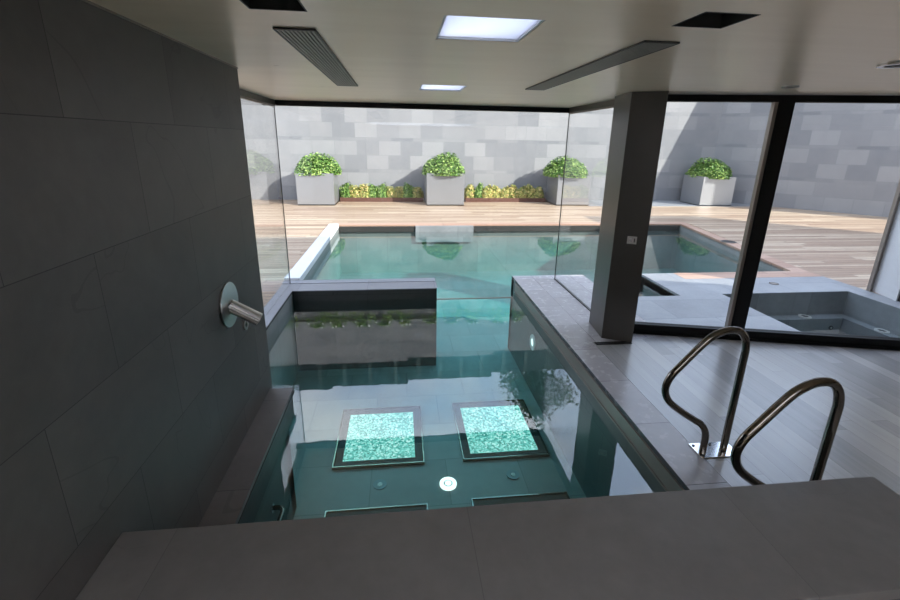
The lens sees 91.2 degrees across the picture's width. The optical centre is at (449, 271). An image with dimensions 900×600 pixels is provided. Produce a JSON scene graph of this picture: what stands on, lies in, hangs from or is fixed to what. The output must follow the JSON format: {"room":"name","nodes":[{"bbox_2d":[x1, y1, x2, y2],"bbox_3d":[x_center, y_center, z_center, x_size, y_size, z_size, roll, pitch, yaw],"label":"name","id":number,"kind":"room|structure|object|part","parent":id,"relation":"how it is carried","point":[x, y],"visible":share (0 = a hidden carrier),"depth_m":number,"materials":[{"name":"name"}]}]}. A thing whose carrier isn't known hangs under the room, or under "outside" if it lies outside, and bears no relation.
{"room":"spa","nodes":[
{"label":"spa","id":0,"kind":"room"},
{"bbox_2d":[0,0,272,599],"bbox_3d":[-1.344,0.777,0.224,0.554,2.537,6.280,-1,17,-6],"label":"wall","id":1,"kind":"structure","parent":0,"point":[127,399],"depth_m":1.59,"materials":[{"name":"tile"}]},
{"bbox_2d":[82,0,237,68],"bbox_3d":[-1.048,-0.439,-0.105,0.012,0.008,6.280,-1,17,-6],"label":"trim","id":2,"kind":"structure","parent":1,"relation":"attached to","point":[86,1],"depth_m":1.86,"materials":[{"name":"brown metal"}]},
{"bbox_2d":[219,282,262,326],"bbox_3d":[-1.269,0.205,2.687,0.204,0.291,0.276,-1,17,-6],"label":"spout","id":3,"kind":"object","parent":1,"relation":"attached to","point":[230,308],"visible":1,"depth_m":2.68,"materials":[{"name":"metal"}]},
{"bbox_3d":[-1.341,0.199,2.677,0.012,0.276,0.276,-1,17,-6],"label":"wall plate","id":4,"kind":"part","parent":3,"relation":"part of","materials":[{"name":"metal"}]},
{"bbox_2d":[243,320,247,329],"bbox_3d":[-1.367,0.352,2.950,0.014,0.076,0.076,-1,17,-6],"label":"button","id":5,"kind":"object","parent":1,"relation":"attached to","point":[245,323],"visible":0.91,"depth_m":2.93,"materials":[{"name":"metal"}]},
{"bbox_2d":[240,89,274,106],"bbox_3d":[-2.023,-0.582,4.411,0.080,2.335,2.618,-1,17,-6],"label":"window","id":6,"kind":"structure","parent":1,"relation":"in","point":[246,95],"depth_m":4.61,"materials":[{"name":"clear glass"}]},
{"bbox_2d":[241,99,723,200],"bbox_3d":[-0.635,-5.040,14.093,20.400,5.820,0.350,-1,17,-6],"label":"wall","id":7,"kind":"structure","parent":0,"point":[375,146],"depth_m":14.27,"materials":[{"name":"stone"}]},
{"bbox_2d":[89,0,899,107],"bbox_3d":[3.127,-1.033,1.601,9.800,0.300,8.950,-1,17,-6],"label":"ceiling","id":8,"kind":"structure","parent":0,"point":[390,49],"depth_m":2.10,"materials":[{"name":"white paint"}]},
{"bbox_2d":[240,0,306,11],"bbox_3d":[-0.598,-0.994,1.445,0.200,0.191,0.210,-1,17,-6],"label":"ceiling vent","id":9,"kind":"object","parent":8,"relation":"attached to","point":[282,5],"depth_m":1.56,"materials":[{"name":"black metal"}]},
{"bbox_2d":[272,27,357,86],"bbox_3d":[-0.754,-1.288,2.773,0.172,0.008,2.000,-1,17,-6],"label":"ceiling vent","id":10,"kind":"object","parent":8,"relation":"in","point":[308,42],"visible":1,"depth_m":2.29,"materials":[{"name":"grey metal"}]},
{"bbox_2d":[262,100,569,299],"bbox_3d":[-0.351,-0.851,5.906,3.890,2.614,0.090,-1,17,-6],"label":"window","id":11,"kind":"structure","parent":8,"relation":"attached to","point":[277,102],"depth_m":5.54,"materials":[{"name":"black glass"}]},
{"bbox_3d":[-0.330,-2.075,5.542,3.890,0.059,0.090,-1,17,-6],"label":"head frame","id":12,"kind":"part","parent":11,"relation":"part of","materials":[{"name":"black metal"}]},
{"bbox_2d":[419,85,466,90],"bbox_3d":[-0.066,-1.754,3.784,0.383,0.328,0.440,-1,17,-6],"label":"ceiling light","id":13,"kind":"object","parent":8,"relation":"attached to","point":[423,87],"depth_m":3.90,"materials":[{"name":"white paint"}]},
{"bbox_2d":[436,15,544,41],"bbox_3d":[0.149,-1.150,1.763,0.380,0.328,0.400,-1,17,-6],"label":"ceiling light","id":14,"kind":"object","parent":8,"relation":"attached to","point":[452,27],"depth_m":1.82,"materials":[{"name":"glass"},{"name":"white paint"}]},
{"bbox_2d":[525,40,679,89],"bbox_3d":[0.829,-1.284,2.852,0.165,0.008,1.920,-1,17,-6],"label":"ceiling vent","id":15,"kind":"object","parent":8,"relation":"in","point":[643,48],"visible":1,"depth_m":2.41,"materials":[{"name":"grey metal"}]},
{"bbox_2d":[673,12,760,28],"bbox_3d":[0.964,-1.007,1.580,0.205,0.191,0.200,-1,17,-6],"label":"ceiling vent","id":16,"kind":"object","parent":8,"relation":"attached to","point":[718,20],"depth_m":1.69,"materials":[{"name":"black metal"}]},
{"bbox_2d":[781,85,798,88],"bbox_3d":[2.559,-1.390,3.314,0.110,0.010,0.110,-1,17,-6],"label":"recessed light","id":17,"kind":"object","parent":8,"relation":"in","point":[790,86],"visible":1,"depth_m":3.30,"materials":[{"name":"metal"}]},
{"bbox_2d":[876,61,899,68],"bbox_3d":[2.398,-1.109,2.361,0.170,0.012,0.170,-1,17,-6],"label":"recessed light","id":18,"kind":"object","parent":8,"relation":"in","point":[888,65],"visible":1,"depth_m":2.38,"materials":[{"name":"silver metal"}]},
{"bbox_2d":[266,225,784,519],"bbox_3d":[2.084,0.745,6.654,8.648,1.275,8.950,-1,17,-6],"label":"swimming pool","id":19,"kind":"object","parent":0,"point":[475,362],"visible":0.25,"depth_m":5.90,"materials":[{"name":"liquid"}]},
{"bbox_2d":[324,503,427,516],"bbox_3d":[-0.572,2.177,3.325,0.870,0.034,0.980,-1,17,-6],"label":"panel","id":20,"kind":"object","parent":19,"relation":"on","point":[399,508],"visible":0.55,"depth_m":3.77,"materials":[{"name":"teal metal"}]},
{"bbox_2d":[332,406,423,469],"bbox_3d":[-0.746,1.753,4.743,0.890,0.034,0.960,-1,17,-6],"label":"panel","id":21,"kind":"object","parent":19,"relation":"on","point":[384,436],"visible":1,"depth_m":4.68,"materials":[{"name":"teal glass"}]},
{"bbox_3d":[-0.746,1.764,4.746,0.714,0.012,0.784,-1,17,-6],"label":"mosaic plate","id":22,"kind":"part","parent":21,"relation":"part of","materials":[{"name":"teal tile"}]},
{"bbox_2d":[373,479,386,489],"bbox_3d":[-0.647,1.966,4.073,0.124,0.012,0.124,-1,17,-6],"label":"inlet","id":23,"kind":"object","parent":19,"relation":"on","point":[379,482],"visible":1,"depth_m":4.07,"materials":[{"name":"grey plastic"}]},
{"bbox_2d":[415,225,473,241],"bbox_3d":[-0.131,-0.900,10.438,1.370,0.380,0.080,-1,17,-6],"label":"trim","id":24,"kind":"structure","parent":19,"relation":"attached to","point":[457,233],"depth_m":10.40,"materials":[{"name":"white stone"}]},
{"bbox_2d":[440,477,456,490],"bbox_3d":[-0.018,1.968,4.093,0.156,0.018,0.156,-1,17,-6],"label":"fitting","id":25,"kind":"object","parent":19,"relation":"on","point":[446,483],"visible":1,"depth_m":4.08,"materials":[{"name":"grey plastic"}]},
{"bbox_2d":[254,279,684,522],"bbox_3d":[-0.281,1.362,4.260,3.160,1.175,4.800,-1,17,-6],"label":"wall","id":26,"kind":"structure","parent":19,"relation":"on","point":[603,462],"depth_m":4.00,"materials":[{"name":"stone"}]},
{"bbox_2d":[198,388,293,526],"bbox_3d":[-1.237,1.190,2.644,0.181,0.028,1.790,-1,17,-6],"label":"pool ledge","id":27,"kind":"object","parent":26,"relation":"attached to","point":[227,505],"depth_m":2.67,"materials":[{"name":"stone"}]},
{"bbox_2d":[238,391,293,523],"bbox_3d":[-1.236,1.214,2.654,0.184,0.020,1.795,-1,17,-6],"label":"trim","id":28,"kind":"structure","parent":26,"relation":"attached to","point":[271,445],"depth_m":2.72,"materials":[{"name":"grey"}]},
{"bbox_2d":[240,397,293,523],"bbox_3d":[-1.243,1.322,2.677,0.171,0.200,1.780,-1,17,-6],"label":"trim","id":29,"kind":"structure","parent":26,"relation":"attached to","point":[254,504],"depth_m":2.86,"materials":[{"name":"grey stone"}]},
{"bbox_2d":[271,503,284,520],"bbox_3d":[-1.179,1.735,2.871,0.099,0.060,0.560,-1,17,-6],"label":"grab rail","id":30,"kind":"object","parent":26,"relation":"attached to","point":[280,508],"visible":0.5,"depth_m":3.08,"materials":[{"name":"silver metal"}]},
{"bbox_2d":[284,224,338,279],"bbox_3d":[-2.431,-0.461,8.129,0.215,0.095,4.160,-1,17,-6],"label":"trim","id":31,"kind":"structure","parent":26,"relation":"attached to","point":[303,266],"depth_m":7.39,"materials":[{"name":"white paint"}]},
{"bbox_2d":[264,278,436,327],"bbox_3d":[-1.113,0.506,4.927,2.100,0.012,2.780,-1,17,-6],"label":"trim","id":32,"kind":"structure","parent":26,"relation":"attached to","point":[275,303],"depth_m":5.94,"materials":[{"name":"stone"}]},
{"bbox_2d":[266,289,436,370],"bbox_3d":[-1.115,1.063,5.090,2.075,1.148,2.775,-1,17,-6],"label":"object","id":33,"kind":"structure","parent":26,"relation":"attached to","point":[360,328],"depth_m":5.99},
{"bbox_2d":[530,334,535,349],"bbox_3d":[1.034,0.884,5.519,0.014,0.200,0.200,-1,17,-6],"label":"lamp","id":34,"kind":"object","parent":26,"relation":"attached to","point":[532,338],"visible":1,"depth_m":5.50,"materials":[{"name":"grey plastic"}]},
{"bbox_2d":[514,283,683,491],"bbox_3d":[1.176,0.858,4.209,0.020,0.124,4.430,-1,17,-6],"label":"channel","id":35,"kind":"object","parent":26,"relation":"attached to","point":[656,467],"visible":0.64,"depth_m":3.46,"materials":[{"name":"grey metal"}]},
{"bbox_2d":[452,399,549,461],"bbox_3d":[0.517,1.730,4.898,0.885,0.034,0.990,-1,17,-6],"label":"panel","id":36,"kind":"object","parent":19,"relation":"on","point":[499,429],"visible":1,"depth_m":4.83,"materials":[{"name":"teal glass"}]},
{"bbox_3d":[0.517,1.740,4.901,0.709,0.012,0.814,-1,17,-6],"label":"mosaic plate","id":37,"kind":"part","parent":36,"relation":"part of","materials":[{"name":"teal tile"}]},
{"bbox_2d":[339,225,679,231],"bbox_3d":[1.599,-1.041,10.611,8.350,0.130,0.050,-1,17,-6],"label":"trim","id":38,"kind":"structure","parent":19,"relation":"attached to","point":[564,227],"depth_m":10.57,"materials":[{"name":"grey"}]},
{"bbox_2d":[507,470,519,479],"bbox_3d":[0.604,1.944,4.221,0.124,0.012,0.124,-1,17,-6],"label":"inlet","id":39,"kind":"object","parent":19,"relation":"on","point":[512,476],"visible":1,"depth_m":4.21,"materials":[{"name":"grey plastic"}]},
{"bbox_2d":[471,491,569,505],"bbox_3d":[0.676,2.155,3.474,0.875,0.034,1.000,-1,17,-6],"label":"panel","id":40,"kind":"object","parent":19,"relation":"on","point":[553,495],"visible":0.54,"depth_m":3.91,"materials":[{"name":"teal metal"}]},
{"bbox_2d":[331,222,820,278],"bbox_3d":[1.868,-0.514,8.621,8.870,0.062,4.700,-1,17,-6],"label":"pool coping","id":41,"kind":"object","parent":19,"relation":"on","point":[790,270],"visible":0.59,"depth_m":9.48},
{"bbox_2d":[720,240,736,242],"bbox_3d":[5.744,-0.621,9.089,0.300,0.010,0.300,-1,17,-6],"label":"lid","id":42,"kind":"object","parent":41,"relation":"on","point":[724,241],"visible":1,"depth_m":9.09,"materials":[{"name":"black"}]},
{"bbox_2d":[512,275,730,489],"bbox_3d":[1.715,0.734,4.366,1.090,0.035,4.680,-1,17,-6],"label":"stone coping","id":43,"kind":"object","parent":19,"relation":"on","point":[565,314],"visible":0.55,"depth_m":3.83},
{"bbox_2d":[555,99,614,310],"bbox_3d":[1.647,-0.777,5.286,0.080,2.336,1.648,-1,17,-6],"label":"window","id":44,"kind":"structure","parent":43,"relation":"on","point":[608,104],"depth_m":5.17,"materials":[{"name":"clear glass"}]},
{"bbox_3d":[1.669,-1.863,4.944,0.080,0.059,1.610,-1,17,-6],"label":"head frame","id":45,"kind":"part","parent":44,"relation":"part of","materials":[{"name":"paint"}]},
{"bbox_2d":[661,326,749,458],"bbox_3d":[1.575,0.745,2.725,0.572,0.874,0.140,-1,17,-6],"label":"pool handrail","id":46,"kind":"object","parent":43,"relation":"on","point":[705,449],"visible":0.99,"depth_m":2.72,"materials":[{"name":"silver metal"}]},
{"bbox_3d":[1.717,1.158,2.865,0.270,0.008,0.140,-1,17,-6],"label":"plate","id":47,"kind":"part","parent":46,"relation":"part of","materials":[{"name":"silver metal"}]},
{"bbox_2d":[252,200,887,306],"bbox_3d":[3.792,0.139,6.649,27.000,0.118,17.750,-1,17,-6],"label":"deck","id":48,"kind":"object","parent":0,"point":[841,247],"visible":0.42,"depth_m":10.97,"materials":[{"name":"brown wood"}]},
{"bbox_2d":[295,173,338,204],"bbox_3d":[-4.011,-2.562,13.435,1.070,0.930,1.050,-1,17,-6],"label":"planter box","id":49,"kind":"object","parent":48,"relation":"on","point":[311,190],"visible":0.77,"depth_m":12.95,"materials":[{"name":"concrete"}]},
{"bbox_2d":[294,152,341,175],"bbox_3d":[-3.963,-3.262,13.259,1.390,0.692,1.373,-1,17,-6],"label":"round shrub","id":50,"kind":"object","parent":49,"relation":"on","point":[314,164],"visible":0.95,"depth_m":12.88,"materials":[{"name":"green plant"}]},
{"bbox_2d":[340,197,422,201],"bbox_3d":[-2.193,-2.360,14.268,2.620,0.130,0.440,-1,17,-6],"label":"trough","id":51,"kind":"object","parent":48,"relation":"on","point":[342,199],"visible":0.83,"depth_m":14.06,"materials":[{"name":"metal"}]},
{"bbox_2d":[339,182,350,198],"bbox_3d":[-3.313,-2.587,14.069,0.483,0.580,0.369,-1,17,-8],"label":"plant","id":52,"kind":"object","parent":51,"relation":"on","point":[344,192],"visible":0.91,"depth_m":13.98,"materials":[{"name":"green plant"}]},
{"bbox_2d":[349,185,360,197],"bbox_3d":[-3.028,-2.555,14.115,0.489,0.484,0.366,-2,17,-12],"label":"plant","id":53,"kind":"object","parent":51,"relation":"on","point":[354,193],"visible":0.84,"depth_m":14.01,"materials":[{"name":"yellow plant"}]},
{"bbox_2d":[358,184,369,197],"bbox_3d":[-2.734,-2.566,14.122,0.483,0.534,0.359,-3,17,-12],"label":"plant","id":54,"kind":"object","parent":51,"relation":"on","point":[364,192],"visible":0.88,"depth_m":14.02,"materials":[{"name":"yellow plant"}]},
{"bbox_2d":[368,183,377,197],"bbox_3d":[-2.469,-2.582,14.178,0.454,0.524,0.347,-3,17,-15],"label":"plant","id":55,"kind":"object","parent":51,"relation":"on","point":[372,193],"visible":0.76,"depth_m":14.08,"materials":[{"name":"green plant"}]},
{"bbox_2d":[376,182,387,197],"bbox_3d":[-2.186,-2.584,14.153,0.428,0.561,0.327,-3,17,-14],"label":"plant","id":56,"kind":"object","parent":51,"relation":"on","point":[382,191],"visible":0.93,"depth_m":14.08,"materials":[{"name":"green plant"}]},
{"bbox_2d":[385,186,395,197],"bbox_3d":[-1.905,-2.556,14.243,0.456,0.439,0.340,1,17,1],"label":"plant","id":57,"kind":"object","parent":51,"relation":"on","point":[391,192],"visible":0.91,"depth_m":14.15,"materials":[{"name":"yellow plant"}]},
{"bbox_2d":[394,186,404,197],"bbox_3d":[-1.613,-2.557,14.266,0.459,0.450,0.341,1,17,0],"label":"plant","id":58,"kind":"object","parent":51,"relation":"on","point":[399,189],"visible":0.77,"depth_m":14.17,"materials":[{"name":"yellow plant"}]},
{"bbox_2d":[402,182,413,197],"bbox_3d":[-1.341,-2.600,14.251,0.434,0.566,0.331,0,17,-5],"label":"plant","id":59,"kind":"object","parent":51,"relation":"on","point":[408,189],"visible":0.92,"depth_m":14.17,"materials":[{"name":"green plant"}]},
{"bbox_2d":[412,187,423,197],"bbox_3d":[-1.049,-2.551,14.300,0.441,0.434,0.327,-5,18,-19],"label":"plant","id":60,"kind":"object","parent":51,"relation":"on","point":[418,193],"visible":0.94,"depth_m":14.21,"materials":[{"name":"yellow plant"}]},
{"bbox_2d":[425,173,464,205],"bbox_3d":[-0.190,-2.635,13.855,1.140,0.960,1.050,-1,17,-6],"label":"planter box","id":61,"kind":"object","parent":48,"relation":"on","point":[439,190],"visible":0.8,"depth_m":13.37,"materials":[{"name":"concrete"}]},
{"bbox_2d":[421,152,464,175],"bbox_3d":[-0.225,-3.351,13.620,1.373,0.729,1.445,-3,17,-13],"label":"round shrub","id":62,"kind":"object","parent":61,"relation":"on","point":[448,165],"visible":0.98,"depth_m":13.25,"materials":[{"name":"green plant"}]},
{"bbox_2d":[464,197,544,201],"bbox_3d":[1.812,-2.421,14.712,2.680,0.130,0.440,-1,17,-6],"label":"trough","id":63,"kind":"object","parent":48,"relation":"on","point":[543,198],"visible":0.77,"depth_m":14.50,"materials":[{"name":"metal"}]},
{"bbox_2d":[464,184,474,199],"bbox_3d":[0.663,-2.635,14.554,0.528,0.524,0.385,-6,18,-21],"label":"plant","id":64,"kind":"object","parent":63,"relation":"on","point":[469,190],"visible":0.81,"depth_m":14.45,"materials":[{"name":"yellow plant"}]},
{"bbox_2d":[473,182,483,197],"bbox_3d":[0.961,-2.659,14.562,0.440,0.582,0.326,-4,17,-18],"label":"plant","id":65,"kind":"object","parent":63,"relation":"on","point":[478,190],"visible":0.83,"depth_m":14.48,"materials":[{"name":"green plant"}]},
{"bbox_2d":[482,185,492,197],"bbox_3d":[1.237,-2.642,14.576,0.473,0.531,0.384,-5,18,-20],"label":"plant","id":66,"kind":"object","parent":63,"relation":"on","point":[486,192],"visible":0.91,"depth_m":14.48,"materials":[{"name":"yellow plant"}]},
{"bbox_2d":[491,185,500,197],"bbox_3d":[1.525,-2.656,14.642,0.444,0.529,0.360,-2,17,-12],"label":"plant","id":67,"kind":"object","parent":63,"relation":"on","point":[496,191],"visible":0.72,"depth_m":14.54,"materials":[{"name":"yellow plant"}]},
{"bbox_2d":[499,186,509,197],"bbox_3d":[1.816,-2.633,14.656,0.433,0.473,0.351,1,17,1],"label":"plant","id":68,"kind":"object","parent":63,"relation":"on","point":[504,193],"visible":0.84,"depth_m":14.56,"materials":[{"name":"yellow plant"}]},
{"bbox_2d":[509,184,517,197],"bbox_3d":[2.102,-2.654,14.705,0.453,0.523,0.391,6,17,16],"label":"plant","id":69,"kind":"object","parent":63,"relation":"on","point":[513,189],"visible":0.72,"depth_m":14.60,"materials":[{"name":"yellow plant"}]},
{"bbox_2d":[516,185,527,197],"bbox_3d":[2.395,-2.640,14.679,0.456,0.500,0.370,-2,17,-10],"label":"plant","id":70,"kind":"object","parent":63,"relation":"on","point":[521,192],"visible":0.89,"depth_m":14.59,"materials":[{"name":"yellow plant"}]},
{"bbox_2d":[525,183,535,197],"bbox_3d":[2.679,-2.687,14.755,0.457,0.572,0.371,-2,17,-10],"label":"plant","id":71,"kind":"object","parent":63,"relation":"on","point":[530,190],"visible":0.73,"depth_m":14.66,"materials":[{"name":"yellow plant"}]},
{"bbox_2d":[534,186,543,197],"bbox_3d":[2.971,-2.634,14.771,0.394,0.461,0.375,7,18,19],"label":"plant","id":72,"kind":"object","parent":63,"relation":"on","point":[539,193],"visible":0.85,"depth_m":14.69,"materials":[{"name":"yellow plant"}]},
{"bbox_2d":[546,175,590,205],"bbox_3d":[3.831,-2.694,14.344,1.060,0.930,1.050,-1,17,-6],"label":"planter box","id":73,"kind":"object","parent":48,"relation":"on","point":[576,191],"visible":0.75,"depth_m":13.88,"materials":[{"name":"concrete"}]},
{"bbox_2d":[542,155,587,177],"bbox_3d":[3.729,-3.365,14.060,1.543,0.692,1.418,-4,17,-15],"label":"round shrub","id":74,"kind":"object","parent":73,"relation":"on","point":[573,167],"visible":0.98,"depth_m":13.75,"materials":[{"name":"green plant"}]},
{"bbox_2d":[588,200,749,205],"bbox_3d":[8.334,-2.275,15.037,8.050,0.124,1.400,-1,17,-6],"label":"stone strip","id":75,"kind":"object","parent":48,"relation":"on","point":[591,202],"visible":0.14,"depth_m":14.77,"materials":[{"name":"white stone"}]},
{"bbox_2d":[680,174,735,205],"bbox_3d":[8.655,-2.757,14.841,1.120,0.930,1.050,-1,17,-6],"label":"planter box","id":76,"kind":"object","parent":75,"relation":"on","point":[697,190],"visible":0.87,"depth_m":14.40,"materials":[{"name":"concrete"}]},
{"bbox_2d":[685,157,732,179],"bbox_3d":[8.692,-3.456,14.633,1.418,0.710,1.570,1,17,0],"label":"round shrub","id":77,"kind":"object","parent":76,"relation":"on","point":[712,168],"visible":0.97,"depth_m":14.27,"materials":[{"name":"green plant"}]},
{"bbox_2d":[866,179,899,301],"bbox_3d":[6.316,-1.266,5.340,0.970,3.400,0.780,-1,17,-6],"label":"pier","id":78,"kind":"object","parent":48,"relation":"on","point":[884,280],"visible":1,"depth_m":5.85,"materials":[{"name":"white painted plaster"}]},
{"bbox_2d":[589,91,668,342],"bbox_3d":[1.698,-0.486,4.309,0.283,2.337,0.512,1,17,1],"label":"pillar","id":79,"kind":"structure","parent":0,"point":[638,119],"depth_m":4.14,"materials":[{"name":"paint"}]},
{"bbox_2d":[627,236,636,243],"bbox_3d":[1.708,-0.295,4.136,0.084,0.072,0.014,7,18,20],"label":"switch panel","id":80,"kind":"object","parent":79,"relation":"attached to","point":[630,239],"visible":1,"depth_m":4.13,"materials":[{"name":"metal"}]},
{"bbox_2d":[593,335,899,494],"bbox_3d":[4.830,1.669,1.551,6.110,0.120,6.940,-1,17,-6],"label":"floor","id":81,"kind":"structure","parent":0,"point":[866,443],"depth_m":3.45,"materials":[{"name":"grey tile"}]},
{"bbox_2d":[594,341,631,344],"bbox_3d":[1.623,0.708,4.379,0.370,0.006,0.054,-1,17,-6],"label":"floor slot","id":82,"kind":"object","parent":81,"relation":"on","point":[612,342],"visible":1,"depth_m":4.37,"materials":[{"name":"black metal"}]},
{"bbox_2d":[633,94,899,350],"bbox_3d":[4.788,-0.339,3.998,6.073,2.336,0.101,3,17,7],"label":"window","id":83,"kind":"structure","parent":81,"relation":"on","point":[782,106],"depth_m":4.22,"materials":[{"name":"black metal"}]},
{"bbox_3d":[2.864,-0.459,4.215,0.028,2.177,0.060,3,17,7],"label":"post","id":84,"kind":"part","parent":83,"relation":"part of","materials":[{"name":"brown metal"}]},
{"bbox_3d":[2.942,-0.420,4.221,0.129,2.252,0.092,3,17,7],"label":"post","id":85,"kind":"part","parent":83,"relation":"part of","materials":[{"name":"black metal"}]},
{"bbox_3d":[4.798,0.735,4.311,6.013,0.100,0.095,3,17,7],"label":"sill","id":86,"kind":"part","parent":83,"relation":"part of","materials":[{"name":"black metal"}]},
{"bbox_3d":[4.838,-1.431,3.678,6.013,0.059,0.075,3,17,7],"label":"head frame","id":87,"kind":"part","parent":83,"relation":"part of","materials":[{"name":"black metal"}]},
{"bbox_2d":[730,377,844,484],"bbox_3d":[1.640,0.913,2.163,0.572,0.874,0.140,-1,17,-6],"label":"pool handrail","id":88,"kind":"object","parent":81,"relation":"on","point":[836,411],"visible":0.57,"depth_m":2.09,"materials":[{"name":"silver metal"}]},
{"bbox_2d":[636,273,899,331],"bbox_3d":[4.020,0.516,5.423,3.730,0.140,3.050,-1,17,-6],"label":"tub surround","id":89,"kind":"object","parent":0,"point":[703,302],"visible":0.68,"depth_m":5.75,"materials":[{"name":"grey stone"}]},
{"bbox_2d":[723,291,899,335],"bbox_3d":[4.675,0.707,5.178,1.891,0.336,1.830,-1,17,-6],"label":"rim","id":90,"kind":"object","parent":89,"relation":"in","point":[877,314],"visible":0.5,"depth_m":6.03,"materials":[{"name":"stone"}]},
{"bbox_2d":[769,314,899,337],"bbox_3d":[4.666,1.160,5.313,2.090,1.010,2.027,-1,17,-6],"label":"basin","id":91,"kind":"object","parent":90,"relation":"in","point":[819,323],"visible":0.1,"depth_m":6.00,"materials":[{"name":"stone"}]},
{"bbox_2d":[798,314,811,318],"bbox_3d":[4.872,0.614,6.050,0.150,0.014,0.150,-1,17,-6],"label":"jet","id":92,"kind":"object","parent":91,"relation":"on","point":[804,316],"visible":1,"depth_m":6.04,"materials":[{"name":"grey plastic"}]},
{"bbox_2d":[874,328,889,333],"bbox_3d":[5.506,0.753,5.618,0.150,0.014,0.150,-1,17,-6],"label":"jet","id":93,"kind":"object","parent":91,"relation":"on","point":[879,330],"visible":1,"depth_m":5.61,"materials":[{"name":"grey plastic"}]},
{"bbox_2d":[714,102,899,216],"bbox_3d":[12.457,-4.294,12.390,8.500,5.800,0.300,15,22,40],"label":"wall","id":94,"kind":"structure","parent":0,"point":[838,157],"depth_m":13.41,"materials":[{"name":"stone"}]},
{"bbox_3d":[0.345,1.823,1.832,3.126,1.595,0.455,-1,17,-6],"label":"platform base","id":95,"kind":"object","parent":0,"visible":0},
{"bbox_2d":[75,476,899,599],"bbox_3d":[0.370,1.036,1.592,3.146,0.050,0.480,-1,17,-6],"label":"stone platform","id":96,"kind":"object","parent":95,"relation":"on","point":[832,539],"visible":1,"depth_m":1.58,"materials":[{"name":"stone"}]}
]}

